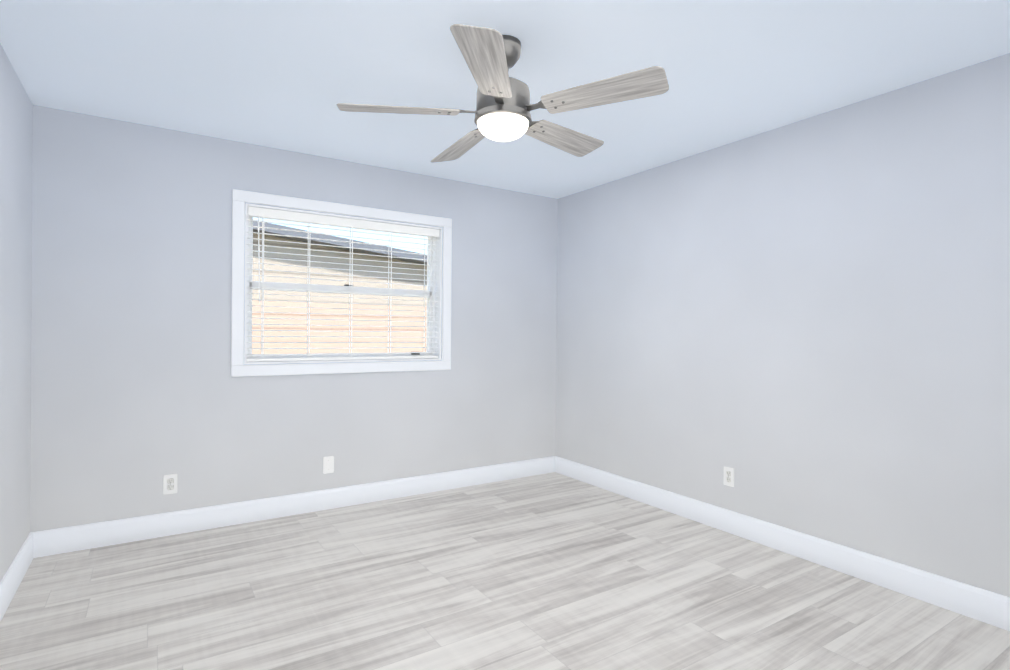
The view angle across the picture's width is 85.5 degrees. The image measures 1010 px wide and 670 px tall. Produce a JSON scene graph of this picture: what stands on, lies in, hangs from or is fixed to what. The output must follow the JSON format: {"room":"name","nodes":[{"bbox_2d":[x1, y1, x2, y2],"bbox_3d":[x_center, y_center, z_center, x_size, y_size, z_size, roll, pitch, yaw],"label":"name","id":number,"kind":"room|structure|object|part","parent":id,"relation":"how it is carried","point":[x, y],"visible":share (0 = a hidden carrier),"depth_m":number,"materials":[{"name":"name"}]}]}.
{"room":"empty bedroom","nodes":[
{"label":"empty bedroom","id":0,"kind":"room"},
{"bbox_2d":[0,43,32,582],"bbox_3d":[-1.464,-0.004,1.128,0.150,2.440,4.530,0,0,-33],"label":"wall","id":1,"kind":"structure","parent":0,"point":[16,126],"depth_m":2.58,"materials":[{"name":"paint"}]},
{"bbox_2d":[0,533,32,620],"bbox_3d":[-1.401,1.149,1.170,0.015,0.135,4.215,0,0,-33],"label":"baseboard","id":2,"kind":"structure","parent":1,"relation":"attached to","point":[13,576],"depth_m":2.56,"materials":[{"name":"white wood"}]},
{"bbox_2d":[30,105,557,532],"bbox_3d":[-1.085,-0.010,3.982,3.590,2.440,0.150,0,0,-33],"label":"wall","id":3,"kind":"structure","parent":0,"point":[138,392],"depth_m":3.41,"materials":[{"name":"paint"}]},
{"bbox_2d":[164,474,176,493],"bbox_3d":[-2.016,0.899,3.293,0.070,0.114,0.008,0,0,-33],"label":"electrical outlet","id":4,"kind":"object","parent":3,"relation":"attached to","point":[170,484],"visible":1,"depth_m":3.29,"materials":[{"name":"white plastic"}]},
{"bbox_2d":[31,456,555,557],"bbox_3d":[-1.050,1.143,3.917,3.590,0.135,0.015,0,0,-33],"label":"baseboard","id":5,"kind":"structure","parent":3,"relation":"attached to","point":[72,538],"depth_m":3.56,"materials":[{"name":"white wood"}]},
{"bbox_2d":[323,456,333,473],"bbox_3d":[-1.228,0.904,3.804,0.070,0.114,0.007,0,0,-33],"label":"electrical outlet","id":6,"kind":"object","parent":3,"relation":"attached to","point":[328,464],"visible":1,"depth_m":3.80,"materials":[{"name":"white plastic"}]},
{"bbox_2d":[231,189,451,376],"bbox_3d":[-1.119,-0.325,3.946,1.554,1.188,0.168,0,0,-33],"label":"window","id":7,"kind":"structure","parent":3,"relation":"in","point":[240,198],"depth_m":3.83,"materials":[{"name":"white"}]},
{"bbox_3d":[-1.147,-0.326,3.990,1.304,0.938,0.004,0,0,-33],"label":"glass","id":8,"kind":"part","parent":7,"relation":"part of","materials":[{"name":"clear glass"}]},
{"bbox_3d":[-1.147,-0.326,3.990,1.376,1.010,0.065,0,0,-33],"label":"window sash","id":9,"kind":"part","parent":7,"relation":"part of","materials":[{"name":"white plastic"}]},
{"bbox_2d":[246,206,438,361],"bbox_3d":[-1.102,-0.326,3.920,1.364,1.004,0.077,0,0,-33],"label":"window blind","id":10,"kind":"object","parent":7,"relation":"attached to","point":[302,217],"visible":0.88,"depth_m":3.86,"materials":[{"name":"white plastic"}]},
{"bbox_2d":[0,472,1009,669],"bbox_3d":[0.094,1.286,2.148,3.890,0.120,4.530,0,0,-33],"label":"floor","id":11,"kind":"structure","parent":0,"point":[552,571],"depth_m":2.52,"materials":[{"name":"grey laminate"}]},
{"bbox_2d":[0,0,1009,198],"bbox_3d":[0.117,-1.273,2.140,3.890,0.120,4.530,0,0,-33],"label":"ceiling","id":12,"kind":"structure","parent":0,"point":[289,75],"depth_m":2.46,"materials":[{"name":"paint"}]},
{"bbox_2d":[336,24,668,162],"bbox_3d":[-0.017,-1.016,2.319,1.292,0.398,1.260,0,0,-33],"label":"fan","id":13,"kind":"object","parent":12,"relation":"hanging from","point":[504,106],"visible":1,"depth_m":2.17,"materials":[{"name":"grey wood"}]},
{"bbox_3d":[-0.425,-0.907,2.204,0.480,0.006,0.165,-2,13,-11],"label":"blade","id":14,"kind":"part","parent":13,"relation":"part of","materials":[{"name":"grey wood"}]},
{"label":"blade","id":15,"kind":"part","parent":13,"relation":"part of","materials":[{"name":"grey wood"}]},
{"bbox_3d":[-0.062,-0.917,1.861,0.165,0.006,0.480,11,2,7],"label":"blade","id":16,"kind":"part","parent":13,"relation":"part of","materials":[{"name":"grey wood"}]},
{"bbox_3d":[0.283,-0.929,2.592,0.165,0.006,0.480,-19,-12,42],"label":"blade","id":17,"kind":"part","parent":13,"relation":"part of","materials":[{"name":"grey wood"}]},
{"bbox_3d":[0.376,-0.931,2.101,0.480,0.006,0.165,-2,-13,25],"label":"blade","id":18,"kind":"part","parent":13,"relation":"part of","materials":[{"name":"grey wood"}]},
{"bbox_2d":[556,53,1009,597],"bbox_3d":[1.675,0.017,3.161,0.150,2.440,4.530,0,0,-33],"label":"wall","id":19,"kind":"structure","parent":0,"point":[802,326],"depth_m":2.96,"materials":[{"name":"paint"}]},
{"bbox_2d":[724,467,733,486],"bbox_3d":[1.403,0.889,3.427,0.008,0.114,0.070,0,0,-33],"label":"electrical outlet","id":20,"kind":"object","parent":19,"relation":"attached to","point":[728,476],"visible":1,"depth_m":3.42,"materials":[{"name":"white plastic"}]},
{"bbox_2d":[555,456,1009,630],"bbox_3d":[1.600,1.169,3.114,0.015,0.135,4.215,0,0,-33],"label":"baseboard","id":21,"kind":"structure","parent":19,"relation":"attached to","point":[986,606],"depth_m":2.94,"materials":[{"name":"white wood"}]},
{"label":"outside","id":22,"kind":"structure","parent":0,"visible":0},
{"bbox_3d":[-13.363,1.468,29.446,70.000,0.200,55.919,0,0,-33],"label":"ground","id":23,"kind":"structure","parent":22,"visible":0},
{"bbox_2d":[252,221,426,353],"bbox_3d":[-3.723,-0.222,9.980,13.600,3.478,6.250,0,0,-33],"label":"house","id":24,"kind":"structure","parent":23,"relation":"on","point":[414,311],"depth_m":7.42,"materials":[{"name":"beige"}]}
]}

